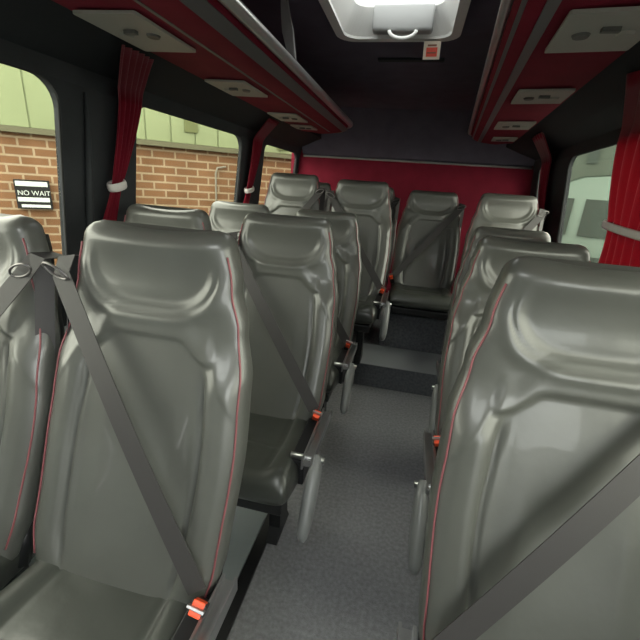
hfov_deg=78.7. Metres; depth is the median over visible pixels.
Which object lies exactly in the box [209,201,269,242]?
passenger seat
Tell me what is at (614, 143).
window
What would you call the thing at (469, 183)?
wall
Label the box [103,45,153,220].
curtain
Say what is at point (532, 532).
passenger seat
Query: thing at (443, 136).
rear wall panel
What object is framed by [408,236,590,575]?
passenger seat
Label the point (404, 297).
cushion
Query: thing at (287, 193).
passenger seat
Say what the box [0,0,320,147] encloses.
wall panel
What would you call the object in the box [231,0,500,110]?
ceiling
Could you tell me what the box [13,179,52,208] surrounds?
wall sign
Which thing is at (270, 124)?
curtain
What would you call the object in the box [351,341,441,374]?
trim
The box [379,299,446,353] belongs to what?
trim
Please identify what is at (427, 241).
passenger seat
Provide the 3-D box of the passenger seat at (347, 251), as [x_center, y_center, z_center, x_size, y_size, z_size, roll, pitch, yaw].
[-0.037,0.015,2.189,0.567,1.178,0.727,8,20,11]
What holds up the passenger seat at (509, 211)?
on the trim at (367, 375)
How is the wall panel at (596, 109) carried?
attached to the wall at (561, 159)
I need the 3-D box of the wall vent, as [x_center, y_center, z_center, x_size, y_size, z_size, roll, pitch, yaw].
[-1.403,-2.110,4.241,0.140,0.130,0.015,-6,22,-26]
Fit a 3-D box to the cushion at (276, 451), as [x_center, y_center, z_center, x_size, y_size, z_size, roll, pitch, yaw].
[-0.276,0.463,1.460,0.472,0.144,0.460,8,20,11]
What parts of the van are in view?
trim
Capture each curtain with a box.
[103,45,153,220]
[243,118,279,203]
[532,132,551,230]
[598,70,639,266]
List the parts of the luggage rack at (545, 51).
rail, service panel, service panel, service panel, service panel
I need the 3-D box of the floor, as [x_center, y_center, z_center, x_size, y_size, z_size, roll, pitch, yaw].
[-0.147,0.997,1.261,2.100,0.050,4.150,8,20,11]
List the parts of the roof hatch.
handle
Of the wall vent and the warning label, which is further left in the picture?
the wall vent
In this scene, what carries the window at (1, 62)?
in the wall at (69, 82)
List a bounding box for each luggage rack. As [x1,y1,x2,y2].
[52,0,352,133]
[468,0,639,143]
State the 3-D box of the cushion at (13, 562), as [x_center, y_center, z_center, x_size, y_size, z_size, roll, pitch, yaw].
[-1.015,0.618,0.859,0.472,0.145,0.460,8,20,11]
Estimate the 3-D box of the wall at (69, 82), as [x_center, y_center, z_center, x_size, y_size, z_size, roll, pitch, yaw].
[-0.909,-0.529,1.722,0.130,0.980,5.600,8,20,11]
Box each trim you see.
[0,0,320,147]
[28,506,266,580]
[84,92,93,227]
[215,514,268,639]
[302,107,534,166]
[303,155,532,169]
[342,307,447,396]
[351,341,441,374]
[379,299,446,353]
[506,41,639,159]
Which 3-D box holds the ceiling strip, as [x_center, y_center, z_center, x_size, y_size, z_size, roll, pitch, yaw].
[0.500,-1.433,2.149,0.360,0.014,0.040,8,20,11]
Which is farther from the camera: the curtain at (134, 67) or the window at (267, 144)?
the window at (267, 144)
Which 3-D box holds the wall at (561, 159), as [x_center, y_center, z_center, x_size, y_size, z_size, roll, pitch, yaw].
[1.205,-0.235,1.305,0.130,0.980,5.628,10,20,15]
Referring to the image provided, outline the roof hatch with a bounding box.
[318,0,470,41]
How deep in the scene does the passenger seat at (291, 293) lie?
1.55 m
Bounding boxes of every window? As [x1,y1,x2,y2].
[0,61,67,254]
[143,107,241,201]
[265,144,296,173]
[536,168,540,197]
[557,143,616,242]
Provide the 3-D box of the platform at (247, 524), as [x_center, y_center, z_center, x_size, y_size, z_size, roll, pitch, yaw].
[-0.787,0.951,1.180,0.875,0.006,3.740,8,20,11]
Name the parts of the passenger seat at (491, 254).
armrest, rail, backrest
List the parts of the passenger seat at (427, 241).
seat frame, backrest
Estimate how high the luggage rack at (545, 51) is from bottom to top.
0.297 m
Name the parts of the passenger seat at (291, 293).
seat frame, leg, backrest, armrest, rail, latch plate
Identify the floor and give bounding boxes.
[227,382,430,639]
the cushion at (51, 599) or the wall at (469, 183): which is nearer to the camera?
the cushion at (51, 599)
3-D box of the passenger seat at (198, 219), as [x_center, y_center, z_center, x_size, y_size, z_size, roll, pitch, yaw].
[-0.758,0.171,1.577,0.515,1.193,0.698,8,20,11]
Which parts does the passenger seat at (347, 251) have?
leg, seat frame, backrest, armrest, rail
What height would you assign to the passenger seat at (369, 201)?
1.195 m
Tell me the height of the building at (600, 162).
4.200 m
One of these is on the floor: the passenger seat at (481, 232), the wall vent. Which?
the passenger seat at (481, 232)
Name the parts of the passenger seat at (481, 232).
armrest, rail, backrest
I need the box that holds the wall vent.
[184,120,197,132]
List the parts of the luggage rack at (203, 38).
service panel, service panel, rail, service panel, service panel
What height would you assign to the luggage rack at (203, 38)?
0.297 m
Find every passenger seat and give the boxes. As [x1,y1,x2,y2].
[0,213,64,590]
[0,219,252,639]
[124,204,211,230]
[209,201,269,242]
[228,212,338,545]
[264,172,324,215]
[295,209,361,413]
[319,182,331,210]
[326,179,392,363]
[370,187,399,328]
[388,190,465,319]
[396,256,639,639]
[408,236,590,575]
[429,226,550,435]
[461,193,548,261]
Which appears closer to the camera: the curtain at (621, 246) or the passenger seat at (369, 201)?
the curtain at (621, 246)
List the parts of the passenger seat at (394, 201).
backrest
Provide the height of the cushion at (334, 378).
0.141 m
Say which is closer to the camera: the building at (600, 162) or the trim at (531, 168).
the trim at (531, 168)
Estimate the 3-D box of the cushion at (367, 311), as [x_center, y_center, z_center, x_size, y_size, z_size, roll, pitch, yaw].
[0.164,-0.102,2.647,0.472,0.144,0.460,8,20,11]
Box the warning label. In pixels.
[423,41,440,59]
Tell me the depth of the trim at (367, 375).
2.73 m
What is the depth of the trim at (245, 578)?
1.37 m
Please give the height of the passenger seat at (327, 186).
1.167 m
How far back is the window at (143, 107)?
2.46 m
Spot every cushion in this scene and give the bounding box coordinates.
[0,549,35,590]
[0,560,186,639]
[238,413,306,505]
[326,348,340,391]
[355,295,377,323]
[388,283,451,311]
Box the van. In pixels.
[561,175,611,262]
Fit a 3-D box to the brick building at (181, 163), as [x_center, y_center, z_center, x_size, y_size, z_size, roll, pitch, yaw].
[-2.585,-1.163,4.105,11.000,3.120,0.365,-6,22,-26]
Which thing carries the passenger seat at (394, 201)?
on the trim at (367, 375)
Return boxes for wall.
[0,38,301,325]
[291,151,532,295]
[530,128,620,242]
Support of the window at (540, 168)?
in the wall at (561, 159)
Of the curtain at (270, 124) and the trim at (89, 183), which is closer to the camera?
the trim at (89, 183)
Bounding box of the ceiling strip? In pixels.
[378,57,444,62]
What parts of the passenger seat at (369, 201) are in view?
leg, backrest, seat frame, rail, armrest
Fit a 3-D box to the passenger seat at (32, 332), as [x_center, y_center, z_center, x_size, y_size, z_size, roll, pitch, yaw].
[-0.980,0.384,0.901,0.515,1.207,0.698,8,20,11]
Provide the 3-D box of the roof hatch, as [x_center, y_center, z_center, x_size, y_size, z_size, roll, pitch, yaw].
[0.292,-1.265,1.514,0.565,0.161,0.730,8,20,11]
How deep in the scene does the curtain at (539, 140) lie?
2.98 m
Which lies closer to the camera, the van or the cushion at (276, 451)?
the cushion at (276, 451)
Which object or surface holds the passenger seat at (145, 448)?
on the platform at (247, 524)
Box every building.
[0,63,291,265]
[571,145,616,179]

